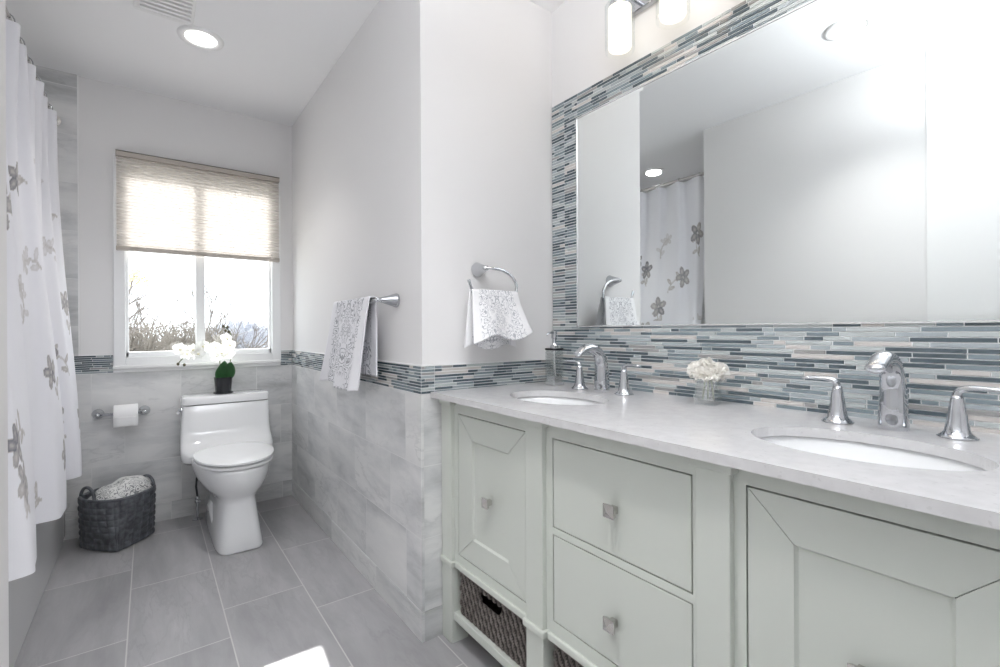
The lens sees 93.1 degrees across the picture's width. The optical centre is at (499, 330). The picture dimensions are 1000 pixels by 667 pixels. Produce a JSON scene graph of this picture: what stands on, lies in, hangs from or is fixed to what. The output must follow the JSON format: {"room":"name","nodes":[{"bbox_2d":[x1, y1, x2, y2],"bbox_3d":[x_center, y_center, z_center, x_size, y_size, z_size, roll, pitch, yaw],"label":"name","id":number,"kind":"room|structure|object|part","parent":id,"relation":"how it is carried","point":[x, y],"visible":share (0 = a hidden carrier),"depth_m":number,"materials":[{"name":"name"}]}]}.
{"room":"bathroom","nodes":[
{"label":"bathroom","id":0,"kind":"room"},
{"bbox_2d":[0,0,8,666],"bbox_3d":[-0.997,-0.134,0.740,0.120,2.451,1.175,0,0,-37],"label":"wall","id":1,"kind":"structure","parent":0,"point":[4,581],"depth_m":1.21,"materials":[{"name":"white paint"}]},
{"bbox_2d":[5,4,60,125],"bbox_3d":[-1.848,-1.091,1.821,0.064,0.064,1.569,0,0,-37],"label":"curtain rod","id":2,"kind":"object","parent":1,"relation":"attached to","point":[8,16],"visible":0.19,"depth_m":1.91,"materials":[{"name":"silver metal"}]},
{"bbox_2d":[6,13,81,580],"bbox_3d":[-1.805,-0.194,1.853,0.164,1.834,1.487,0,0,-37],"label":"shower curtain","id":3,"kind":"object","parent":2,"relation":"hanging from","point":[44,436],"visible":0.94,"depth_m":1.77,"materials":[{"name":"white fabric"}]},
{"bbox_2d":[35,65,292,539],"bbox_3d":[-2.191,-0.127,2.635,2.120,2.451,0.150,0,0,-37],"label":"wall","id":4,"kind":"structure","parent":0,"point":[111,117],"depth_m":2.64,"materials":[{"name":"white paint"}]},
{"bbox_2d":[77,75,79,355],"bbox_3d":[-2.239,-0.608,2.513,0.004,1.490,0.011,0,0,-37],"label":"trim","id":5,"kind":"structure","parent":4,"relation":"attached to","point":[77,75],"depth_m":2.51,"materials":[{"name":"white paint"}]},
{"bbox_2d":[92,405,149,418],"bbox_3d":[-2.066,0.453,2.584,0.254,0.054,0.074,0,0,-37],"label":"paper holder","id":6,"kind":"object","parent":4,"relation":"attached to","point":[143,410],"visible":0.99,"depth_m":2.55,"materials":[{"name":"silver metal"}]},
{"bbox_3d":[-2.146,0.453,2.525,0.054,0.054,0.074,0,0,-37],"label":"post","id":7,"kind":"part","parent":6,"relation":"part of","materials":[{"name":"silver metal"}]},
{"bbox_2d":[113,403,137,427],"bbox_3d":[-2.035,0.463,2.576,0.104,0.116,0.117,0,0,-37],"label":"paper roll","id":8,"kind":"object","parent":6,"relation":"hanging from","point":[125,415],"visible":0.99,"depth_m":2.54,"materials":[{"name":"white paper"}]},
{"bbox_3d":[-1.986,0.452,2.644,0.054,0.054,0.074,0,0,-37],"label":"post","id":9,"kind":"part","parent":6,"relation":"part of","materials":[{"name":"silver metal"}]},
{"bbox_2d":[65,479,291,539],"bbox_3d":[-1.828,1.045,2.811,1.116,0.102,0.012,0,0,-37],"label":"baseboard","id":10,"kind":"structure","parent":4,"relation":"attached to","point":[182,507],"depth_m":2.79,"materials":[{"name":"tile"}]},
{"bbox_2d":[112,154,280,372],"bbox_3d":[-1.798,-0.367,2.871,0.854,1.201,0.120,0,0,-37],"label":"window","id":11,"kind":"structure","parent":4,"relation":"in","point":[124,360],"depth_m":2.80,"materials":[{"name":"white plastic"}]},
{"bbox_3d":[-1.777,0.213,2.841,0.848,0.039,0.050,0,0,-37],"label":"sill","id":12,"kind":"part","parent":11,"relation":"part of","materials":[{"name":"white paint"}]},
{"bbox_2d":[115,149,279,261],"bbox_3d":[-1.763,-0.709,2.824,0.822,0.542,0.046,0,0,-37],"label":"window shade","id":13,"kind":"object","parent":11,"relation":"attached to","point":[164,205],"visible":1,"depth_m":2.78,"materials":[{"name":"beige fabric"}]},
{"bbox_3d":[-1.759,-0.450,2.821,0.822,0.023,0.028,0,0,-37],"label":"rail","id":14,"kind":"part","parent":13,"relation":"part of","materials":[{"name":"beige"}]},
{"bbox_3d":[-1.803,-0.385,2.880,0.746,1.068,0.044,0,0,-37],"label":"sash","id":15,"kind":"part","parent":11,"relation":"part of","materials":[{"name":"white plastic"}]},
{"bbox_2d":[14,495,503,666],"bbox_3d":[-0.439,1.129,0.852,2.800,0.080,5.100,0,0,-37],"label":"floor","id":16,"kind":"structure","parent":0,"point":[167,598],"depth_m":1.86,"materials":[{"name":"grey tile"}]},
{"bbox_2d":[9,511,64,666],"bbox_3d":[-2.112,0.872,1.617,0.762,0.452,1.566,0,0,-37],"label":"bathtub","id":17,"kind":"object","parent":16,"relation":"on","point":[25,593],"visible":0.23,"depth_m":1.79,"materials":[{"name":"white ceramic"}]},
{"bbox_2d":[77,474,155,551],"bbox_3d":[-1.988,0.937,2.466,0.301,0.311,0.304,0,0,5],"label":"storage basket","id":18,"kind":"object","parent":16,"relation":"on","point":[112,525],"visible":0.94,"depth_m":2.35,"materials":[{"name":"black wicker"}]},
{"bbox_3d":[-2.067,0.819,2.371,0.120,0.074,0.015,0,0,20],"label":"handle","id":19,"kind":"part","parent":18,"relation":"part of","materials":[{"name":"black wicker"}]},
{"bbox_2d":[88,475,151,499],"bbox_3d":[-1.985,0.828,2.469,0.267,0.113,0.268,0,0,9],"label":"folded towel","id":20,"kind":"object","parent":18,"relation":"in","point":[125,486],"visible":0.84,"depth_m":2.42,"materials":[{"name":"white fabric"}]},
{"bbox_3d":[-1.914,0.818,2.569,0.116,0.074,0.015,0,0,18],"label":"handle","id":21,"kind":"part","parent":18,"relation":"part of","materials":[{"name":"black wicker"}]},
{"bbox_2d":[192,477,202,520],"bbox_3d":[-1.750,0.924,2.740,0.054,0.345,0.072,0,0,-37],"label":"supply valve","id":22,"kind":"object","parent":16,"relation":"on","point":[197,498],"visible":0.91,"depth_m":2.74,"materials":[{"name":"silver metal"}]},
{"bbox_2d":[176,389,273,555],"bbox_3d":[-1.480,0.734,2.601,0.479,0.721,0.735,0,0,-37],"label":"toilet","id":23,"kind":"object","parent":16,"relation":"on","point":[226,439],"visible":1,"depth_m":2.52,"materials":[{"name":"white ceramic"}]},
{"bbox_2d":[173,325,235,393],"bbox_3d":[-1.707,0.172,2.742,0.311,0.404,0.114,0,0,-37],"label":"potted orchid","id":24,"kind":"object","parent":23,"relation":"on","point":[224,374],"visible":1,"depth_m":2.76,"materials":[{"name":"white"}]},
{"bbox_3d":[-1.782,0.103,2.640,0.076,0.068,0.012,13,-6,-30],"label":"flower","id":25,"kind":"part","parent":24,"relation":"part of","materials":[{"name":"white plant"}]},
{"bbox_3d":[-1.760,0.128,2.657,0.012,0.068,0.076,1,-11,31],"label":"flower","id":26,"kind":"part","parent":24,"relation":"part of","materials":[{"name":"white plant"}]},
{"bbox_3d":[-1.737,0.107,2.681,0.076,0.068,0.012,-6,-7,-19],"label":"flower","id":27,"kind":"part","parent":24,"relation":"part of","materials":[{"name":"white plant"}]},
{"bbox_3d":[-1.715,0.130,2.691,0.076,0.068,0.012,0,-6,-42],"label":"flower","id":28,"kind":"part","parent":24,"relation":"part of","materials":[{"name":"white plant"}]},
{"bbox_3d":[-1.702,0.088,2.713,0.012,0.068,0.076,1,-10,42],"label":"flower","id":29,"kind":"part","parent":24,"relation":"part of","materials":[{"name":"white plant"}]},
{"bbox_3d":[-1.655,0.097,2.748,0.012,0.068,0.076,-7,-4,36],"label":"flower","id":30,"kind":"part","parent":24,"relation":"part of","materials":[{"name":"white plant"}]},
{"bbox_3d":[-1.651,0.147,2.762,0.076,0.068,0.012,22,-10,-40],"label":"flower","id":31,"kind":"part","parent":24,"relation":"part of","materials":[{"name":"white plant"}]},
{"bbox_3d":[-1.619,0.127,2.755,0.076,0.068,0.012,12,-4,-25],"label":"flower","id":32,"kind":"part","parent":24,"relation":"part of","materials":[{"name":"white plant"}]},
{"bbox_3d":[-1.636,0.326,2.800,0.104,0.096,0.104,0,0,-37],"label":"pot","id":33,"kind":"part","parent":24,"relation":"part of","materials":[{"name":"black ceramic"}]},
{"bbox_3d":[-1.606,0.047,2.779,0.012,0.068,0.076,-3,-7,25],"label":"flower","id":34,"kind":"part","parent":24,"relation":"part of","materials":[{"name":"white plant"}]},
{"bbox_3d":[-1.601,0.137,2.788,0.076,0.068,0.012,6,-4,-14],"label":"flower","id":35,"kind":"part","parent":24,"relation":"part of","materials":[{"name":"white plant"}]},
{"bbox_3d":[-1.595,0.087,2.793,0.076,0.068,0.012,-16,-2,-41],"label":"flower","id":36,"kind":"part","parent":24,"relation":"part of","materials":[{"name":"white plant"}]},
{"bbox_3d":[-1.633,0.397,2.819,0.446,0.046,0.204,0,0,-37],"label":"tank lid","id":37,"kind":"part","parent":23,"relation":"part of","materials":[{"name":"white ceramic"}]},
{"bbox_3d":[-1.596,0.587,2.772,0.462,0.326,0.318,0,0,-37],"label":"tank","id":38,"kind":"part","parent":23,"relation":"part of","materials":[{"name":"white ceramic"}]},
{"bbox_3d":[-1.448,0.892,2.574,0.372,0.405,0.654,0,0,-37],"label":"bowl","id":39,"kind":"part","parent":23,"relation":"part of","materials":[{"name":"white ceramic"}]},
{"bbox_3d":[-1.398,0.680,2.504,0.374,0.024,0.478,0,0,-37],"label":"seat","id":40,"kind":"part","parent":23,"relation":"part of","materials":[{"name":"white plastic"}]},
{"bbox_3d":[-1.397,0.652,2.503,0.374,0.031,0.480,0,0,-37],"label":"seat lid","id":41,"kind":"part","parent":23,"relation":"part of","materials":[{"name":"white plastic"}]},
{"bbox_2d":[439,400,999,666],"bbox_3d":[0.461,0.660,1.232,0.561,0.849,1.542,0,0,-37],"label":"vanity cabinet","id":42,"kind":"object","parent":16,"relation":"on","point":[607,552],"visible":0.87,"depth_m":0.93,"materials":[{"name":"grey paint"}]},
{"bbox_3d":[-0.163,0.663,1.680,0.077,0.849,0.079,0,0,-37],"label":"post","id":43,"kind":"part","parent":42,"relation":"part of","materials":[{"name":"grey paint"}]},
{"bbox_3d":[-0.042,0.535,1.465,0.031,0.031,0.031,0,0,-37],"label":"knob","id":44,"kind":"part","parent":42,"relation":"part of","materials":[{"name":"silver metal"}]},
{"bbox_2d":[454,610,520,666],"bbox_3d":[0.463,0.989,1.239,0.520,0.028,1.391,0,0,-37],"label":"shelf","id":45,"kind":"object","parent":42,"relation":"attached to","point":[506,661],"depth_m":1.50,"materials":[{"name":"grey paint"}]},
{"bbox_3d":[-0.028,0.529,1.487,0.018,0.480,0.361,0,0,-37],"label":"door","id":46,"kind":"part","parent":42,"relation":"part of","materials":[{"name":"grey paint"}]},
{"bbox_2d":[460,572,526,666],"bbox_3d":[0.116,0.901,1.598,0.370,0.152,0.394,0,0,-37],"label":"wicker basket","id":47,"kind":"object","parent":42,"relation":"on","point":[501,625],"visible":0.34,"depth_m":1.48,"materials":[{"name":"grey"}]},
{"bbox_3d":[0.277,0.809,1.095,0.082,0.021,1.540,0,0,-37],"label":"moulding","id":48,"kind":"part","parent":42,"relation":"part of","materials":[{"name":"grey paint"}]},
{"bbox_3d":[0.116,0.662,1.305,0.077,0.849,0.088,0,0,-37],"label":"post","id":49,"kind":"part","parent":42,"relation":"part of","materials":[{"name":"grey paint"}]},
{"bbox_2d":[553,644,583,666],"bbox_3d":[0.408,0.899,1.204,0.370,0.152,0.431,0,0,-37],"label":"wicker basket","id":50,"kind":"object","parent":42,"relation":"on","point":[561,659],"visible":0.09,"depth_m":1.23,"materials":[{"name":"grey"}]},
{"bbox_3d":[0.250,0.408,1.070,0.031,0.031,0.031,0,0,-37],"label":"knob","id":51,"kind":"part","parent":42,"relation":"part of","materials":[{"name":"silver metal"}]},
{"bbox_3d":[0.250,0.666,1.072,0.031,0.031,0.031,0,0,-37],"label":"knob","id":52,"kind":"part","parent":42,"relation":"part of","materials":[{"name":"silver metal"}]},
{"bbox_3d":[0.265,0.401,1.091,0.018,0.229,0.394,0,0,-37],"label":"drawer","id":53,"kind":"part","parent":42,"relation":"part of","materials":[{"name":"grey paint"}]},
{"bbox_3d":[0.266,0.651,1.091,0.018,0.223,0.394,0,0,-37],"label":"drawer","id":54,"kind":"part","parent":42,"relation":"part of","materials":[{"name":"grey paint"}]},
{"bbox_3d":[0.419,0.660,0.897,0.077,0.849,0.086,0,0,-37],"label":"post","id":55,"kind":"part","parent":42,"relation":"part of","materials":[{"name":"grey paint"}]},
{"bbox_2d":[431,381,999,529],"bbox_3d":[0.453,0.224,1.224,0.588,0.020,1.548,0,0,-37],"label":"countertop","id":56,"kind":"structure","parent":42,"relation":"on","point":[724,433],"depth_m":0.95,"materials":[{"name":"grey stone"}]},
{"bbox_2d":[545,330,563,385],"bbox_3d":[0.201,0.108,1.857,0.088,0.215,0.056,0,0,-37],"label":"soap dispenser","id":57,"kind":"object","parent":56,"relation":"on","point":[554,380],"visible":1,"depth_m":1.85,"materials":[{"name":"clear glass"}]},
{"bbox_3d":[0.214,0.209,1.866,0.056,0.012,0.056,0,0,-37],"label":"plate","id":58,"kind":"part","parent":57,"relation":"part of","materials":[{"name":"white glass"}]},
{"bbox_2d":[516,396,602,404],"bbox_3d":[0.185,0.304,1.524,0.299,0.134,0.414,0,0,-37],"label":"sink","id":59,"kind":"object","parent":56,"relation":"in","point":[539,399],"visible":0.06,"depth_m":1.67,"materials":[{"name":"white ceramic"}]},
{"bbox_2d":[563,343,639,395],"bbox_3d":[0.316,0.130,1.631,0.155,0.170,0.347,0,0,-37],"label":"faucet","id":60,"kind":"object","parent":56,"relation":"on","point":[601,376],"visible":1,"depth_m":1.64,"materials":[{"name":"silver metal"}]},
{"bbox_3d":[0.280,0.163,1.755,0.063,0.105,0.104,0,0,-37],"label":"handle","id":61,"kind":"part","parent":60,"relation":"part of","materials":[{"name":"silver metal"}]},
{"bbox_3d":[0.316,0.130,1.631,0.155,0.170,0.054,0,0,-37],"label":"spout","id":62,"kind":"part","parent":60,"relation":"part of","materials":[{"name":"silver metal"}]},
{"bbox_3d":[0.425,0.162,1.560,0.063,0.105,0.104,0,0,-37],"label":"handle","id":63,"kind":"part","parent":60,"relation":"part of","materials":[{"name":"silver metal"}]},
{"bbox_2d":[758,436,986,470],"bbox_3d":[0.663,0.301,0.879,0.299,0.134,0.414,0,0,-37],"label":"sink","id":64,"kind":"object","parent":56,"relation":"in","point":[850,450],"visible":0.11,"depth_m":0.97,"materials":[{"name":"white ceramic"}]},
{"bbox_2d":[801,351,999,440],"bbox_3d":[0.804,0.128,0.986,0.155,0.170,0.347,0,0,-37],"label":"faucet","id":65,"kind":"object","parent":56,"relation":"on","point":[893,402],"visible":1,"depth_m":0.99,"materials":[{"name":"silver metal"}]},
{"bbox_3d":[0.768,0.160,1.111,0.063,0.105,0.104,0,0,-37],"label":"handle","id":66,"kind":"part","parent":65,"relation":"part of","materials":[{"name":"silver metal"}]},
{"bbox_3d":[0.804,0.128,0.986,0.155,0.170,0.054,0,0,-37],"label":"spout","id":67,"kind":"part","parent":65,"relation":"part of","materials":[{"name":"silver metal"}]},
{"bbox_3d":[0.913,0.159,0.916,0.063,0.105,0.104,0,0,-37],"label":"handle","id":68,"kind":"part","parent":65,"relation":"part of","materials":[{"name":"silver metal"}]},
{"bbox_3d":[0.599,0.174,1.362,0.063,0.078,0.063,0,0,-37],"label":"glass vase","id":69,"kind":"object","parent":56,"relation":"on","visible":0},
{"bbox_2d":[687,357,730,399],"bbox_3d":[0.598,0.138,1.361,0.110,0.123,0.096,0,0,6],"label":"bunch","id":70,"kind":"object","parent":69,"relation":"in","point":[705,369],"visible":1,"depth_m":1.34,"materials":[{"name":"beige plant"}]},
{"bbox_3d":[0.597,0.156,1.359,0.027,0.086,0.025,0,0,-24],"label":"stem","id":71,"kind":"part","parent":70,"relation":"part of","materials":[{"name":"green"}]},
{"bbox_3d":[0.530,0.508,0.693,0.031,0.031,0.031,0,0,-37],"label":"knob","id":72,"kind":"part","parent":42,"relation":"part of","materials":[{"name":"silver metal"}]},
{"bbox_3d":[0.550,0.522,0.707,0.018,0.488,0.344,0,0,-37],"label":"door","id":73,"kind":"part","parent":42,"relation":"part of","materials":[{"name":"grey paint"}]},
{"bbox_2d":[5,0,566,125],"bbox_3d":[-0.453,-1.402,0.852,2.800,0.080,5.100,0,0,-37],"label":"ceiling","id":74,"kind":"structure","parent":0,"point":[275,55],"depth_m":2.26,"materials":[{"name":"white paint"}]},
{"bbox_2d":[134,0,196,26],"bbox_3d":[-1.353,-1.348,1.915,0.208,0.018,0.320,0,0,-37],"label":"ceiling vent","id":75,"kind":"object","parent":74,"relation":"in","point":[180,11],"visible":1,"depth_m":1.98,"materials":[{"name":"white paint"}]},
{"bbox_2d":[177,25,223,50],"bbox_3d":[-1.389,-1.353,2.200,0.188,0.009,0.188,0,0,-37],"label":"recessed light","id":76,"kind":"object","parent":74,"relation":"in","point":[202,38],"visible":0.99,"depth_m":2.19,"materials":[{"name":"white paint"}]},
{"bbox_2d":[292,0,424,611],"bbox_3d":[-0.819,-0.135,2.471,0.110,2.451,1.967,0,0,-37],"label":"wall","id":77,"kind":"structure","parent":0,"point":[358,456],"depth_m":2.10,"materials":[{"name":"white paint"}]},
{"bbox_2d":[79,349,552,366],"bbox_3d":[-0.929,0.129,2.443,2.457,0.004,0.929,0,0,24],"label":"trim","id":78,"kind":"structure","parent":77,"relation":"attached to","point":[289,349],"depth_m":1.85,"materials":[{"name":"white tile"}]},
{"bbox_2d":[292,480,424,642],"bbox_3d":[-0.820,1.040,2.395,0.012,0.102,1.857,0,0,-37],"label":"baseboard","id":79,"kind":"structure","parent":77,"relation":"attached to","point":[395,598],"depth_m":2.05,"materials":[{"name":"tile"}]},
{"bbox_2d":[369,293,399,307],"bbox_3d":[-0.569,-0.113,1.987,0.086,0.056,0.516,0,0,-37],"label":"towel bar","id":80,"kind":"object","parent":77,"relation":"attached to","point":[393,300],"visible":0.58,"depth_m":1.80,"materials":[{"name":"silver metal"}]},
{"bbox_2d":[319,296,377,390],"bbox_3d":[-0.672,0.060,2.031,0.102,0.384,0.528,0,0,-37],"label":"bath towel","id":81,"kind":"object","parent":80,"relation":"hanging from","point":[351,346],"visible":1,"depth_m":1.95,"materials":[{"name":"white fabric"}]},
{"bbox_2d":[408,0,552,610],"bbox_3d":[0.008,-0.139,1.929,0.788,2.451,0.110,0,0,-37],"label":"wall","id":82,"kind":"structure","parent":0,"point":[480,71],"depth_m":1.78,"materials":[{"name":"white paint"}]},
{"bbox_2d":[425,605,442,640],"bbox_3d":[-0.018,1.036,1.841,0.616,0.102,0.012,0,0,-37],"label":"baseboard","id":83,"kind":"structure","parent":82,"relation":"attached to","point":[433,617],"depth_m":1.67,"materials":[{"name":"stone"}]},
{"bbox_2d":[467,262,517,292],"bbox_3d":[-0.044,-0.189,1.784,0.227,0.136,0.081,0,0,-37],"label":"towel ring","id":84,"kind":"object","parent":82,"relation":"attached to","point":[478,269],"visible":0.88,"depth_m":1.77,"materials":[{"name":"silver metal"}]},
{"bbox_3d":[-0.067,-0.229,1.776,0.056,0.056,0.066,0,0,-37],"label":"post","id":85,"kind":"part","parent":84,"relation":"part of","materials":[{"name":"silver metal"}]},
{"bbox_2d":[464,289,532,349],"bbox_3d":[-0.006,-0.038,1.761,0.265,0.222,0.107,0,0,-37],"label":"hand towel","id":86,"kind":"object","parent":84,"relation":"hanging from","point":[495,318],"visible":1,"depth_m":1.74,"materials":[{"name":"white fabric"}]},
{"bbox_2d":[551,0,999,433],"bbox_3d":[1.165,-0.145,0.864,0.130,2.451,2.999,0,0,-37],"label":"wall","id":87,"kind":"structure","parent":0,"point":[766,364],"depth_m":1.44,"materials":[{"name":"tile"}]},
{"bbox_2d":[608,0,685,54],"bbox_3d":[0.610,-1.087,1.391,0.146,0.260,0.760,0,0,-37],"label":"vanity light","id":88,"kind":"object","parent":87,"relation":"attached to","point":[621,13],"visible":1,"depth_m":1.59,"materials":[{"name":"white glass"}]},
{"bbox_3d":[0.410,-1.034,1.622,0.078,0.144,0.078,0,0,-37],"label":"lamp shade","id":89,"kind":"part","parent":88,"relation":"part of","materials":[{"name":"white glass"}]},
{"bbox_3d":[0.427,-1.137,1.634,0.110,0.072,0.068,0,0,-37],"label":"arm","id":90,"kind":"part","parent":88,"relation":"part of","materials":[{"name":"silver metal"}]},
{"bbox_3d":[0.660,-1.167,1.427,0.022,0.100,0.760,0,0,-37],"label":"plate","id":91,"kind":"part","parent":88,"relation":"part of","materials":[{"name":"silver metal"}]},
{"bbox_3d":[0.532,-1.034,1.458,0.078,0.144,0.078,0,0,-37],"label":"lamp shade","id":92,"kind":"part","parent":88,"relation":"part of","materials":[{"name":"white glass"}]},
{"bbox_2d":[553,322,999,433],"bbox_3d":[0.688,0.099,1.401,0.002,0.233,1.551,0,0,-37],"label":"backsplash","id":93,"kind":"structure","parent":87,"relation":"attached to","point":[766,364],"depth_m":1.24,"materials":[{"name":"multicoloured tile"}]},
{"bbox_2d":[576,0,999,326],"bbox_3d":[0.685,-0.434,1.398,0.005,0.840,1.265,0,0,-37],"label":"wall mirror","id":94,"kind":"object","parent":87,"relation":"attached to","point":[827,161],"visible":1,"depth_m":1.23,"materials":[{"name":"silver mirror"}]},
{"label":"outside","id":95,"kind":"structure","parent":0,"visible":0},
{"bbox_3d":[-40.845,4.401,71.904,140.000,0.200,155.800,0,0,-37],"label":"ground","id":96,"kind":"structure","parent":95,"visible":0},
{"bbox_2d":[129,268,155,333],"bbox_3d":[-5.575,1.316,6.431,1.467,5.602,0.210,0,0,-37],"label":"bare tree","id":97,"kind":"object","parent":96,"relation":"on","point":[135,276],"visible":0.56,"depth_m":6.75,"materials":[{"name":"grey plant"}]},
{"bbox_2d":[129,314,190,351],"bbox_3d":[-5.765,1.929,7.463,2.400,4.387,1.882,0,0,-37],"label":"shrub","id":98,"kind":"object","parent":96,"relation":"on","point":[135,345],"visible":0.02,"depth_m":7.42,"materials":[{"name":"brown plant"}]},
{"bbox_2d":[134,317,219,350],"bbox_3d":[-6.442,1.909,9.372,2.559,4.436,2.070,0,0,-42],"label":"shrub","id":99,"kind":"object","parent":96,"relation":"on","point":[184,340],"visible":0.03,"depth_m":9.40,"materials":[{"name":"brown plant"}]},
{"bbox_2d":[147,305,228,344],"bbox_3d":[-10.273,1.667,15.117,2.608,4.954,2.962,0,0,17],"label":"bare tree","id":100,"kind":"object","parent":96,"relation":"on","point":[214,326],"visible":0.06,"depth_m":15.52,"materials":[{"name":"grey plant"}]},
{"bbox_2d":[129,274,267,348],"bbox_3d":[-7.417,1.405,11.119,4.824,5.455,3.909,0,0,19],"label":"bare tree","id":101,"kind":"object","parent":96,"relation":"on","point":[137,305],"visible":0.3,"depth_m":10.66,"materials":[{"name":"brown plant"}]},
{"bbox_2d":[173,318,267,348],"bbox_3d":[-7.582,1.902,12.501,2.949,4.462,2.123,0,0,-39],"label":"shrub","id":102,"kind":"object","parent":96,"relation":"on","point":[209,328],"visible":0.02,"depth_m":12.51,"materials":[{"name":"brown plant"}]},
{"bbox_2d":[205,320,267,348],"bbox_3d":[-13.540,1.838,23.827,4.862,4.665,3.235,0,0,-37],"label":"shrub","id":103,"kind":"object","parent":96,"relation":"on","point":[246,339],"visible":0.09,"depth_m":23.68,"materials":[{"name":"grey plant"}]},
{"bbox_2d":[211,317,265,337],"bbox_3d":[-21.939,1.561,39.932,6.652,5.301,4.565,0,0,-37],"label":"shrub","id":104,"kind":"object","parent":96,"relation":"on","point":[237,323],"visible":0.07,"depth_m":39.55,"materials":[{"name":"grey plant"}]},
{"bbox_2d":[249,318,267,344],"bbox_3d":[-15.518,1.428,34.652,6.378,5.518,4.193,0,0,-45],"label":"shrub","id":105,"kind":"object","parent":96,"relation":"on","point":[265,334],"visible":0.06,"depth_m":33.09,"materials":[{"name":"grey plant"}]}
]}

